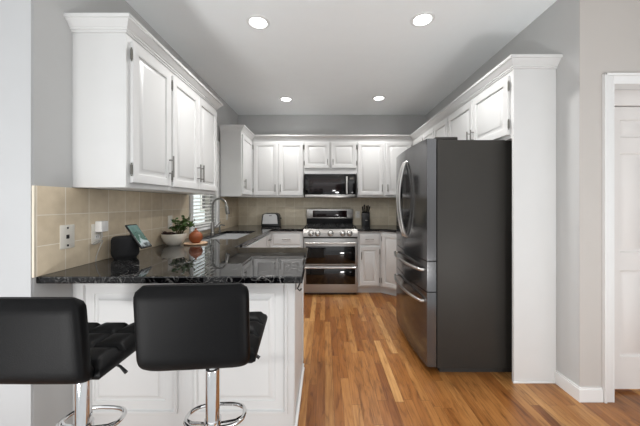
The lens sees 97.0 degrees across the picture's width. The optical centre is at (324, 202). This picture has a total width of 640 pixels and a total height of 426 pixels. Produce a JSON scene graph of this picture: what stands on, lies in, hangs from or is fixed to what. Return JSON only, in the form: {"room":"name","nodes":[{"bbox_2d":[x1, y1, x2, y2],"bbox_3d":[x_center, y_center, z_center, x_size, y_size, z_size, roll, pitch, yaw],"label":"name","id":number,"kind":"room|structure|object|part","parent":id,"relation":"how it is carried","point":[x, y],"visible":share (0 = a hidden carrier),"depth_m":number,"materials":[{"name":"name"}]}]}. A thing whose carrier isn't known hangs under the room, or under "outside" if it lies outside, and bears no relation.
{"room":"kitchen","nodes":[
{"label":"kitchen","id":0,"kind":"room"},
{"bbox_2d":[0,0,33,425],"bbox_3d":[-2.716,-0.080,1.442,2.569,2.740,0.132,0,0,0],"label":"wall","id":1,"kind":"structure","parent":0,"point":[16,16],"depth_m":1.38,"materials":[{"name":"paint"}]},
{"bbox_2d":[34,0,237,425],"bbox_3d":[-1.505,-0.080,3.100,0.150,2.740,3.420,0,0,0],"label":"wall","id":2,"kind":"structure","parent":0,"point":[52,32],"depth_m":1.51,"materials":[{"name":"grey paint"}]},
{"bbox_2d":[32,185,35,277],"bbox_3d":[-1.425,0.139,1.385,0.011,0.450,0.011,0,0,0],"label":"trim","id":3,"kind":"structure","parent":2,"relation":"attached to","point":[33,186],"depth_m":1.38,"materials":[{"name":"tile"}]},
{"bbox_2d":[72,33,174,190],"bbox_3d":[-1.250,-0.539,1.822,0.360,0.902,0.444,0,0,0],"label":"upper cabinet","id":4,"kind":"object","parent":2,"relation":"attached to","point":[121,93],"visible":0.98,"depth_m":1.60,"materials":[{"name":"white paint"}]},
{"bbox_3d":[-1.115,-0.524,1.834,0.020,0.812,0.408,0,0,0],"label":"door","id":5,"kind":"part","parent":4,"relation":"part of","materials":[{"name":"white paint"}]},
{"bbox_3d":[-1.087,-0.258,2.010,0.036,0.150,0.012,0,0,0],"label":"handle","id":6,"kind":"part","parent":4,"relation":"part of","materials":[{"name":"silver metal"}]},
{"bbox_2d":[36,186,238,276],"bbox_3d":[-1.425,0.139,3.020,0.010,0.450,3.260,0,0,0],"label":"backsplash","id":7,"kind":"structure","parent":2,"relation":"attached to","point":[55,206],"depth_m":1.76,"materials":[{"name":"beige tile"}]},
{"bbox_2d":[60,224,74,249],"bbox_3d":[-1.416,0.185,1.556,0.007,0.130,0.088,0,0,0],"label":"wall plate","id":8,"kind":"object","parent":7,"relation":"attached to","point":[67,232],"visible":1,"depth_m":1.55,"materials":[{"name":"beige plastic"}]},
{"bbox_2d":[91,224,101,243],"bbox_3d":[-1.415,0.190,1.755,0.009,0.122,0.078,0,0,0],"label":"wall outlet","id":9,"kind":"object","parent":7,"relation":"attached to","point":[95,236],"visible":0.76,"depth_m":1.74,"materials":[{"name":"beige plastic"}]},
{"bbox_2d":[92,221,107,261],"bbox_3d":[-1.393,0.237,1.742,0.047,0.249,0.096,0,0,0],"label":"charger","id":10,"kind":"object","parent":9,"relation":"attached to","point":[100,226],"visible":1,"depth_m":1.74,"materials":[{"name":"white plastic"}]},
{"bbox_2d":[168,215,172,228],"bbox_3d":[-1.415,0.175,2.590,0.009,0.120,0.075,0,0,0],"label":"wall outlet","id":11,"kind":"object","parent":7,"relation":"attached to","point":[170,218],"visible":0.84,"depth_m":2.58,"materials":[{"name":"beige plastic"}]},
{"bbox_2d":[138,70,216,193],"bbox_3d":[-1.250,-0.539,2.483,0.360,0.902,0.874,0,0,0],"label":"upper cabinet","id":12,"kind":"object","parent":2,"relation":"attached to","point":[193,119],"visible":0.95,"depth_m":2.36,"materials":[{"name":"white paint"}]},
{"bbox_2d":[63,13,222,109],"bbox_3d":[-1.249,-1.000,2.260,0.360,0.076,1.432,0,0,0],"label":"trim","id":13,"kind":"structure","parent":12,"relation":"attached to","point":[77,22],"depth_m":1.64,"materials":[{"name":"white paint"}]},
{"bbox_3d":[-1.115,-0.524,2.271,0.020,0.812,0.415,0,0,0],"label":"door","id":14,"kind":"part","parent":12,"relation":"part of","materials":[{"name":"white paint"}]},
{"bbox_3d":[-1.087,-0.258,2.450,0.036,0.150,0.012,0,0,0],"label":"handle","id":15,"kind":"part","parent":12,"relation":"part of","materials":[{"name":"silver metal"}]},
{"bbox_3d":[-1.087,-0.258,2.513,0.036,0.150,0.012,0,0,0],"label":"handle","id":16,"kind":"part","parent":12,"relation":"part of","materials":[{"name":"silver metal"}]},
{"bbox_3d":[-1.115,-0.524,2.692,0.020,0.812,0.415,0,0,0],"label":"door","id":17,"kind":"part","parent":12,"relation":"part of","materials":[{"name":"white paint"}]},
{"bbox_2d":[189,141,220,232],"bbox_3d":[-1.480,-0.250,3.375,0.180,1.136,0.826,0,0,0],"label":"window","id":18,"kind":"structure","parent":2,"relation":"in","point":[191,229],"depth_m":3.71,"materials":[{"name":"white paint"}]},
{"bbox_2d":[193,194,214,228],"bbox_3d":[-1.466,-0.231,3.375,0.052,1.030,0.678,0,0,0],"label":"window blind","id":19,"kind":"object","parent":18,"relation":"attached to","point":[199,226],"visible":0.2,"depth_m":3.36,"materials":[{"name":"white plastic"}]},
{"bbox_3d":[-1.466,0.275,3.375,0.048,0.018,0.674,0,0,0],"label":"rail","id":20,"kind":"part","parent":19,"relation":"part of","materials":[{"name":"white plastic"}]},
{"bbox_2d":[220,131,254,197],"bbox_3d":[-1.238,-0.539,4.230,0.338,0.902,0.860,0,0,0],"label":"upper cabinet","id":21,"kind":"object","parent":2,"relation":"attached to","point":[236,148],"visible":0.95,"depth_m":3.80,"materials":[{"name":"white paint"}]},
{"bbox_3d":[-1.115,-0.524,4.070,0.020,0.812,0.490,0,0,0],"label":"door","id":22,"kind":"part","parent":21,"relation":"part of","materials":[{"name":"white paint"}]},
{"bbox_2d":[161,232,186,245],"bbox_3d":[-1.312,0.315,2.460,0.202,0.100,0.202,0,0,0],"label":"bowl","id":23,"kind":"object","parent":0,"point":[169,238],"depth_m":2.40,"materials":[{"name":"white ceramic"}]},
{"bbox_2d":[238,115,425,134],"bbox_3d":[0.175,-0.080,4.735,3.210,2.740,0.150,0,0,0],"label":"wall","id":24,"kind":"structure","parent":0,"point":[257,124],"depth_m":4.66,"materials":[{"name":"grey paint"}]},
{"bbox_2d":[252,140,304,197],"bbox_3d":[-0.726,-0.539,4.479,0.798,0.902,0.360,0,0,0],"label":"upper cabinet","id":25,"kind":"object","parent":24,"relation":"attached to","point":[277,165],"visible":0.98,"depth_m":4.33,"materials":[{"name":"white paint"}]},
{"bbox_3d":[-0.914,-0.524,4.345,0.367,0.812,0.020,0,0,0],"label":"door","id":26,"kind":"part","parent":25,"relation":"part of","materials":[{"name":"white paint"}]},
{"bbox_3d":[-0.523,-0.524,4.345,0.372,0.812,0.020,0,0,0],"label":"door","id":27,"kind":"part","parent":25,"relation":"part of","materials":[{"name":"white paint"}]},
{"bbox_2d":[239,198,395,224],"bbox_3d":[0.115,0.139,4.655,3.090,0.450,0.010,0,0,0],"label":"backsplash","id":28,"kind":"structure","parent":24,"relation":"attached to","point":[292,211],"depth_m":4.65,"materials":[{"name":"beige tile"}]},
{"bbox_2d":[355,211,359,217],"bbox_3d":[0.535,0.190,4.645,0.075,0.120,0.009,0,0,0],"label":"wall outlet","id":29,"kind":"object","parent":28,"relation":"attached to","point":[357,213],"visible":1,"depth_m":4.64,"materials":[{"name":"beige plastic"}]},
{"bbox_2d":[304,140,356,174],"bbox_3d":[0.082,-0.718,4.479,0.815,0.545,0.360,0,0,0],"label":"upper cabinet","id":30,"kind":"object","parent":24,"relation":"attached to","point":[320,156],"visible":0.98,"depth_m":4.33,"materials":[{"name":"white paint"}]},
{"bbox_3d":[-0.123,-0.733,4.345,0.382,0.395,0.020,0,0,0],"label":"door","id":31,"kind":"part","parent":30,"relation":"part of","materials":[{"name":"white paint"}]},
{"bbox_2d":[305,174,354,197],"bbox_3d":[0.077,-0.260,4.427,0.759,0.355,0.444,0,0,0],"label":"microwave","id":32,"kind":"object","parent":30,"relation":"attached to","point":[316,185],"visible":1,"depth_m":4.24,"materials":[{"name":"black glass"}]},
{"bbox_3d":[0.024,-0.267,4.260,0.647,0.276,0.036,0,0,0],"label":"door","id":33,"kind":"part","parent":32,"relation":"part of","materials":[{"name":"black glass"}]},
{"bbox_3d":[0.077,-0.105,4.263,0.759,0.043,0.034,0,0,0],"label":"trim","id":34,"kind":"part","parent":32,"relation":"part of","materials":[{"name":"silver metal"}]},
{"bbox_3d":[0.325,-0.267,4.224,0.028,0.260,0.038,0,0,0],"label":"handle","id":35,"kind":"part","parent":32,"relation":"part of","materials":[{"name":"silver metal"}]},
{"bbox_3d":[0.402,-0.267,4.260,0.106,0.276,0.036,0,0,0],"label":"control panel","id":36,"kind":"part","parent":32,"relation":"part of","materials":[{"name":"black glass"}]},
{"bbox_3d":[0.286,-0.733,4.345,0.382,0.395,0.020,0,0,0],"label":"door","id":37,"kind":"part","parent":30,"relation":"part of","materials":[{"name":"white paint"}]},
{"bbox_2d":[355,140,412,197],"bbox_3d":[0.922,-0.539,4.479,0.864,0.902,0.360,0,0,0],"label":"upper cabinet","id":38,"kind":"object","parent":24,"relation":"attached to","point":[375,177],"visible":0.67,"depth_m":4.33,"materials":[{"name":"white paint"}]},
{"bbox_3d":[0.703,-0.524,4.345,0.395,0.812,0.020,0,0,0],"label":"door","id":39,"kind":"part","parent":38,"relation":"part of","materials":[{"name":"white paint"}]},
{"bbox_3d":[1.127,-0.524,4.345,0.395,0.812,0.020,0,0,0],"label":"door","id":40,"kind":"part","parent":38,"relation":"part of","materials":[{"name":"white paint"}]},
{"bbox_2d":[125,0,556,114],"bbox_3d":[0.000,-1.510,1.955,8.000,0.120,5.710,0,0,0],"label":"ceiling","id":41,"kind":"structure","parent":0,"point":[331,57],"depth_m":2.60,"materials":[{"name":"paint"}]},
{"bbox_2d":[246,15,269,29],"bbox_3d":[-0.536,-1.446,2.270,0.186,0.009,0.186,0,0,0],"label":"recessed light","id":42,"kind":"object","parent":41,"relation":"in","point":[258,22],"visible":1,"depth_m":2.27,"materials":[{"name":"white paint"}]},
{"bbox_2d":[250,17,266,27],"bbox_3d":[-0.536,-1.448,2.270,0.132,0.004,0.132,0,0,0],"label":"diffuser","id":43,"kind":"object","parent":42,"relation":"attached to","point":[255,22],"depth_m":2.27,"materials":[{"name":"white plastic"}]},
{"bbox_2d":[279,97,292,101],"bbox_3d":[-0.544,-1.446,3.950,0.186,0.009,0.186,0,0,0],"label":"recessed light","id":44,"kind":"object","parent":41,"relation":"in","point":[284,99],"visible":1,"depth_m":3.95,"materials":[{"name":"white paint"}]},
{"bbox_2d":[372,96,385,100],"bbox_3d":[0.746,-1.446,3.910,0.186,0.009,0.186,0,0,0],"label":"recessed light","id":45,"kind":"object","parent":41,"relation":"in","point":[376,98],"visible":1,"depth_m":3.92,"materials":[{"name":"white paint"}]},
{"bbox_2d":[410,11,434,26],"bbox_3d":[0.770,-1.446,2.235,0.186,0.009,0.186,0,0,0],"label":"recessed light","id":46,"kind":"object","parent":41,"relation":"in","point":[422,19],"visible":1,"depth_m":2.23,"materials":[{"name":"white paint"}]},
{"bbox_2d":[414,14,430,24],"bbox_3d":[0.770,-1.448,2.235,0.132,0.004,0.132,0,0,0],"label":"diffuser","id":47,"kind":"object","parent":46,"relation":"attached to","point":[419,19],"depth_m":2.23,"materials":[{"name":"white plastic"}]},
{"bbox_2d":[298,292,639,425],"bbox_3d":[0.000,1.350,2.780,8.000,0.120,4.060,0,0,0],"label":"floor","id":48,"kind":"structure","parent":0,"point":[361,369],"depth_m":1.97,"materials":[{"name":"brown wood"}]},
{"bbox_2d":[0,297,135,425],"bbox_3d":[-0.985,0.801,1.133,0.410,0.978,0.455,0,0,0],"label":"bar stool","id":49,"kind":"object","parent":48,"relation":"on","point":[44,340],"visible":0.94,"depth_m":0.92,"materials":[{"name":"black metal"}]},
{"bbox_3d":[-0.985,0.469,0.955,0.372,0.314,0.099,0,0,0],"label":"backrest","id":50,"kind":"part","parent":49,"relation":"part of","materials":[{"name":"black leather"}]},
{"bbox_3d":[-0.985,0.588,1.170,0.404,0.076,0.372,0,0,0],"label":"seat","id":51,"kind":"part","parent":49,"relation":"part of","materials":[{"name":"black leather"}]},
{"bbox_3d":[-0.871,0.658,1.142,0.172,0.044,0.017,0,0,11],"label":"lever","id":52,"kind":"part","parent":49,"relation":"part of","materials":[{"name":"black plastic"}]},
{"bbox_2d":[72,278,304,425],"bbox_3d":[-0.793,0.845,1.931,1.271,0.890,0.698,0,0,0],"label":"base cabinet","id":53,"kind":"object","parent":48,"relation":"on","point":[269,387],"visible":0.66,"depth_m":1.59,"materials":[{"name":"white paint"}]},
{"bbox_3d":[-1.100,0.812,1.591,0.540,0.745,0.018,0,0,0],"label":"raised panel","id":54,"kind":"part","parent":53,"relation":"part of","materials":[{"name":"white paint"}]},
{"bbox_3d":[-0.472,0.812,1.591,0.525,0.745,0.018,0,0,0],"label":"raised panel","id":55,"kind":"part","parent":53,"relation":"part of","materials":[{"name":"white paint"}]},
{"bbox_3d":[-0.168,1.279,1.927,0.020,0.022,0.665,0,0,0],"label":"shoe moulding","id":56,"kind":"part","parent":53,"relation":"part of","materials":[{"name":"white paint"}]},
{"bbox_2d":[133,283,267,425],"bbox_3d":[-0.464,0.782,1.153,0.410,1.016,0.455,0,0,-5],"label":"bar stool","id":57,"kind":"object","parent":48,"relation":"on","point":[211,327],"visible":1,"depth_m":0.94,"materials":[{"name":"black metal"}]},
{"bbox_3d":[-0.449,0.431,0.975,0.372,0.314,0.099,0,0,-5],"label":"backrest","id":58,"kind":"part","parent":57,"relation":"part of","materials":[{"name":"black leather"}]},
{"bbox_3d":[-0.467,0.550,1.190,0.404,0.076,0.372,0,0,-5],"label":"seat","id":59,"kind":"part","parent":57,"relation":"part of","materials":[{"name":"black leather"}]},
{"bbox_2d":[242,233,271,247],"bbox_3d":[-1.079,0.845,3.160,0.700,0.890,1.760,0,0,0],"label":"base cabinet","id":60,"kind":"object","parent":48,"relation":"on","point":[264,241],"visible":0.09,"depth_m":3.42,"materials":[{"name":"white paint"}]},
{"bbox_2d":[36,225,307,283],"bbox_3d":[-0.770,0.383,3.030,1.318,0.035,3.259,0,0,0],"label":"countertop","id":61,"kind":"structure","parent":60,"relation":"on","point":[218,260],"depth_m":1.65,"materials":[{"name":"black stone"}]},
{"bbox_2d":[111,224,151,259],"bbox_3d":[-1.290,0.254,1.875,0.221,0.221,0.156,0,0,0],"label":"smart speaker","id":62,"kind":"object","parent":61,"relation":"on","point":[123,247],"visible":1,"depth_m":1.84},
{"bbox_2d":[161,214,194,245],"bbox_3d":[-1.283,0.227,2.475,0.267,0.276,0.202,0,0,-28],"label":"potted plant","id":63,"kind":"object","parent":61,"relation":"on","point":[173,238],"visible":1,"depth_m":2.43,"materials":[{"name":"white ceramic"}]},
{"bbox_3d":[-1.237,0.201,2.469,0.184,0.152,0.117,0,0,-30],"label":"stem","id":64,"kind":"part","parent":63,"relation":"part of","materials":[{"name":"green plant"}]},
{"bbox_2d":[184,241,207,245],"bbox_3d":[-1.150,0.358,2.520,0.196,0.014,0.196,0,0,0],"label":"round tray","id":65,"kind":"object","parent":61,"relation":"on","point":[201,242],"visible":0.82,"depth_m":2.48,"materials":[{"name":"brown wood"}]},
{"bbox_2d":[189,228,202,242],"bbox_3d":[-1.150,0.289,2.520,0.116,0.132,0.116,0,0,0],"label":"terracotta pot","id":66,"kind":"object","parent":65,"relation":"on","point":[195,236],"visible":0.99,"depth_m":2.48,"materials":[{"name":"orange ceramic"}]},
{"bbox_2d":[210,198,229,233],"bbox_3d":[-1.257,0.150,3.397,0.250,0.430,0.074,0,0,6],"label":"faucet","id":67,"kind":"object","parent":61,"relation":"on","point":[227,210],"visible":1,"depth_m":3.39,"materials":[{"name":"silver metal"}]},
{"bbox_3d":[-1.264,0.090,3.391,0.201,0.310,0.027,0,0,5],"label":"spout","id":68,"kind":"part","parent":67,"relation":"part of","materials":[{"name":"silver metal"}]},
{"bbox_2d":[210,234,247,238],"bbox_3d":[-1.095,0.502,3.280,0.414,0.203,0.864,0,0,0],"label":"sink","id":69,"kind":"object","parent":61,"relation":"in","point":[224,236],"visible":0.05,"depth_m":3.69,"materials":[{"name":"metal"}]},
{"bbox_2d":[261,213,281,226],"bbox_3d":[-0.834,0.262,4.446,0.303,0.206,0.175,0,0,0],"label":"toaster","id":70,"kind":"object","parent":61,"relation":"on","point":[268,219],"visible":1,"depth_m":4.36,"materials":[{"name":"silver plastic"}]},
{"bbox_3d":[-0.849,0.246,4.366,0.237,0.154,0.012,0,0,0],"label":"panel","id":71,"kind":"part","parent":70,"relation":"part of","materials":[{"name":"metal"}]},
{"bbox_3d":[-0.775,0.502,3.290,0.020,0.145,0.820,0,0,0],"label":"drawer","id":72,"kind":"part","parent":60,"relation":"part of","materials":[{"name":"white paint"}]},
{"bbox_3d":[-0.775,0.502,3.855,0.020,0.145,0.250,0,0,0],"label":"drawer","id":73,"kind":"part","parent":60,"relation":"part of","materials":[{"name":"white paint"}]},
{"bbox_2d":[270,231,303,247],"bbox_3d":[-0.547,0.845,4.312,0.474,0.890,0.695,0,0,0],"label":"base cabinet","id":74,"kind":"object","parent":48,"relation":"on","point":[280,239],"visible":0.27,"depth_m":4.00,"materials":[{"name":"white paint"}]},
{"bbox_3d":[-0.545,0.510,4.010,0.380,0.150,0.020,0,0,0],"label":"drawer","id":75,"kind":"part","parent":74,"relation":"part of","materials":[{"name":"white paint"}]},
{"bbox_3d":[-0.545,0.892,4.010,0.380,0.555,0.020,0,0,0],"label":"door","id":76,"kind":"part","parent":74,"relation":"part of","materials":[{"name":"white paint"}]},
{"bbox_2d":[303,209,357,293],"bbox_3d":[0.077,0.693,4.256,0.759,1.195,0.737,0,0,0],"label":"range","id":77,"kind":"object","parent":48,"relation":"on","point":[330,236],"visible":0.97,"depth_m":3.95,"materials":[{"name":"silver metal"}]},
{"bbox_3d":[0.077,0.895,3.921,0.700,0.023,0.066,0,0,0],"label":"handle","id":78,"kind":"part","parent":77,"relation":"part of","materials":[{"name":"silver metal"}]},
{"bbox_3d":[0.077,0.555,3.921,0.700,0.023,0.066,0,0,0],"label":"handle","id":79,"kind":"part","parent":77,"relation":"part of","materials":[{"name":"silver metal"}]},
{"bbox_2d":[304,227,356,228],"bbox_3d":[0.077,0.375,4.282,0.759,0.020,0.615,0,0,0],"label":"cooktop","id":80,"kind":"object","parent":77,"relation":"in","point":[305,227],"depth_m":4.05,"materials":[{"name":"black metal"}]},
{"bbox_3d":[0.077,0.422,3.975,0.759,0.116,0.060,0,0,0],"label":"control panel","id":81,"kind":"part","parent":77,"relation":"part of","materials":[{"name":"metal"}]},
{"bbox_3d":[0.077,1.069,3.971,0.755,0.373,0.036,0,0,0],"label":"oven door","id":82,"kind":"part","parent":77,"relation":"part of","materials":[{"name":"metal"}]},
{"bbox_3d":[0.077,0.685,3.971,0.755,0.380,0.036,0,0,0],"label":"oven door","id":83,"kind":"part","parent":77,"relation":"part of","materials":[{"name":"glass"}]},
{"bbox_2d":[357,231,380,291],"bbox_3d":[0.632,0.845,4.312,0.334,0.890,0.695,0,0,0],"label":"base cabinet","id":84,"kind":"object","parent":48,"relation":"on","point":[369,242],"visible":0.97,"depth_m":4.00,"materials":[{"name":"white paint"}]},
{"bbox_3d":[0.628,0.510,4.010,0.285,0.150,0.020,0,0,0],"label":"drawer","id":85,"kind":"part","parent":84,"relation":"part of","materials":[{"name":"white paint"}]},
{"bbox_3d":[0.628,0.892,4.010,0.285,0.555,0.020,0,0,0],"label":"door","id":86,"kind":"part","parent":84,"relation":"part of","materials":[{"name":"white paint"}]},
{"bbox_2d":[380,231,396,295],"bbox_3d":[1.227,0.845,4.206,0.865,0.890,0.907,0,0,0],"label":"base cabinet","id":87,"kind":"object","parent":48,"relation":"on","point":[388,239],"visible":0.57,"depth_m":3.92,"materials":[{"name":"white paint"}]},
{"bbox_2d":[355,225,395,232],"bbox_3d":[1.062,0.383,3.860,1.196,0.035,1.580,0,0,0],"label":"countertop","id":88,"kind":"structure","parent":87,"relation":"on","point":[385,228],"depth_m":4.05,"materials":[{"name":"black stone"}]},
{"bbox_2d":[361,212,369,225],"bbox_3d":[0.653,0.253,4.547,0.120,0.224,0.154,0,0,0],"label":"knife block","id":89,"kind":"object","parent":88,"relation":"on","point":[365,216],"visible":0.97,"depth_m":4.49,"materials":[{"name":"black plastic"}]},
{"bbox_2d":[393,137,511,371],"bbox_3d":[1.144,0.394,2.587,0.971,1.793,0.915,0,0,0],"label":"refrigerator","id":90,"kind":"object","parent":48,"relation":"on","point":[453,253],"visible":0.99,"depth_m":2.13,"materials":[{"name":"grey metal"}]},
{"bbox_3d":[0.702,-0.035,2.626,0.085,0.693,0.024,0,0,0],"label":"handle","id":91,"kind":"part","parent":90,"relation":"part of","materials":[{"name":"silver metal"}]},
{"bbox_3d":[0.788,-0.025,2.818,0.097,0.920,0.454,0,0,0],"label":"door","id":92,"kind":"part","parent":90,"relation":"part of","materials":[{"name":"black metal"}]},
{"bbox_3d":[0.702,-0.035,2.550,0.085,0.693,0.024,0,0,0],"label":"handle","id":93,"kind":"part","parent":90,"relation":"part of","materials":[{"name":"silver metal"}]},
{"bbox_3d":[0.720,0.755,2.587,0.091,0.023,0.819,0,0,0],"label":"handle","id":94,"kind":"part","parent":90,"relation":"part of","materials":[{"name":"silver metal"}]},
{"bbox_3d":[0.720,0.515,2.587,0.091,0.023,0.819,0,0,0],"label":"handle","id":95,"kind":"part","parent":90,"relation":"part of","materials":[{"name":"silver metal"}]},
{"bbox_3d":[0.788,0.955,2.587,0.097,0.560,0.915,0,0,0],"label":"drawer","id":96,"kind":"part","parent":90,"relation":"part of","materials":[{"name":"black metal"}]},
{"bbox_3d":[0.788,0.555,2.587,0.097,0.226,0.915,0,0,0],"label":"drawer","id":97,"kind":"part","parent":90,"relation":"part of","materials":[{"name":"black metal"}]},
{"bbox_3d":[0.788,-0.025,2.357,0.097,0.920,0.454,0,0,0],"label":"door","id":98,"kind":"part","parent":90,"relation":"part of","materials":[{"name":"black metal"}]},
{"bbox_2d":[512,69,555,381],"bbox_3d":[1.506,0.150,2.040,0.306,2.280,0.020,0,0,0],"label":"end panel","id":99,"kind":"object","parent":48,"relation":"on","point":[533,90],"visible":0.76,"depth_m":2.03,"materials":[{"name":"white paint"}]},
{"bbox_2d":[513,381,554,382],"bbox_3d":[1.495,1.284,2.025,0.300,0.012,0.008,0,0,0],"label":"panel","id":100,"kind":"object","parent":99,"relation":"attached to","point":[513,381],"visible":1,"depth_m":2.02,"materials":[{"name":"white paint"}]},
{"bbox_2d":[426,0,578,385],"bbox_3d":[1.720,-0.080,3.253,0.120,2.740,2.813,0,0,0],"label":"wall","id":101,"kind":"structure","parent":0,"point":[556,30],"depth_m":1.96,"materials":[{"name":"grey paint"}]},
{"bbox_2d":[413,115,449,144],"bbox_3d":[1.480,-0.539,3.870,0.360,0.902,1.579,0,0,0],"label":"upper cabinet","id":102,"kind":"object","parent":101,"relation":"attached to","point":[440,129],"visible":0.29,"depth_m":3.39,"materials":[{"name":"white paint"}]},
{"bbox_2d":[219,54,562,139],"bbox_3d":[0.127,-1.000,3.164,3.065,0.076,2.380,0,0,0],"label":"trim","id":103,"kind":"structure","parent":102,"relation":"attached to","point":[514,61],"depth_m":2.80,"materials":[{"name":"white paint"}]},
{"bbox_3d":[1.345,-0.524,4.090,0.020,0.812,0.400,0,0,0],"label":"door","id":104,"kind":"part","parent":102,"relation":"part of","materials":[{"name":"white paint"}]},
{"bbox_3d":[1.345,-0.524,3.678,0.020,0.812,0.385,0,0,0],"label":"door","id":105,"kind":"part","parent":102,"relation":"part of","materials":[{"name":"white paint"}]},
{"bbox_3d":[1.345,-0.524,3.288,0.020,0.812,0.385,0,0,0],"label":"door","id":106,"kind":"part","parent":102,"relation":"part of","materials":[{"name":"white paint"}]},
{"bbox_2d":[448,71,511,140],"bbox_3d":[1.480,-0.730,2.566,0.360,0.520,1.030,0,0,0],"label":"upper cabinet","id":107,"kind":"object","parent":101,"relation":"attached to","point":[488,115],"visible":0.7,"depth_m":2.33,"materials":[{"name":"white paint"}]},
{"bbox_3d":[1.345,-0.715,2.822,0.020,0.430,0.495,0,0,0],"label":"door","id":108,"kind":"part","parent":107,"relation":"part of","materials":[{"name":"white paint"}]},
{"bbox_3d":[1.345,-0.715,2.318,0.020,0.430,0.495,0,0,0],"label":"door","id":109,"kind":"part","parent":107,"relation":"part of","materials":[{"name":"white paint"}]},
{"bbox_2d":[554,370,602,401],"bbox_3d":[1.723,1.244,1.931,0.154,0.092,0.199,0,0,0],"label":"baseboard","id":110,"kind":"structure","parent":101,"relation":"attached to","point":[581,394],"depth_m":1.84,"materials":[{"name":"white paint"}]},
{"bbox_2d":[579,0,639,386],"bbox_3d":[2.830,-0.080,1.905,2.340,2.740,0.121,0,0,0],"label":"wall","id":111,"kind":"structure","parent":0,"point":[609,30],"depth_m":1.84,"materials":[{"name":"grey paint"}]},
{"bbox_2d":[602,73,639,402],"bbox_3d":[2.244,0.226,1.902,0.884,2.129,0.166,0,0,0],"label":"trim","id":112,"kind":"structure","parent":111,"relation":"attached to","point":[611,82],"depth_m":1.83,"materials":[{"name":"white paint"}]},
{"bbox_2d":[614,107,639,388],"bbox_3d":[2.244,0.306,1.947,0.736,1.923,0.034,0,0,0],"label":"door","id":113,"kind":"structure","parent":111,"relation":"in","point":[626,119],"depth_m":1.93,"materials":[{"name":"white paint"}]},
{"bbox_2d":[614,90,639,106],"bbox_3d":[2.244,-0.717,1.952,0.742,0.107,0.055,0,0,0],"label":"trim","id":114,"kind":"structure","parent":111,"relation":"attached to","point":[622,98],"depth_m":1.93,"materials":[{"name":"white paint"}]},
{"label":"outside","id":115,"kind":"structure","parent":0,"visible":0},
{"bbox_3d":[-15.795,1.840,15.759,28.410,0.100,28.482,0,0,0],"label":"ground","id":116,"kind":"structure","parent":115,"visible":0},
{"bbox_2d":[193,194,204,222],"bbox_3d":[-8.450,-1.760,12.750,4.900,7.100,11.100,0,0,0],"label":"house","id":117,"kind":"structure","parent":116,"relation":"on","point":[194,196],"depth_m":14.32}
]}

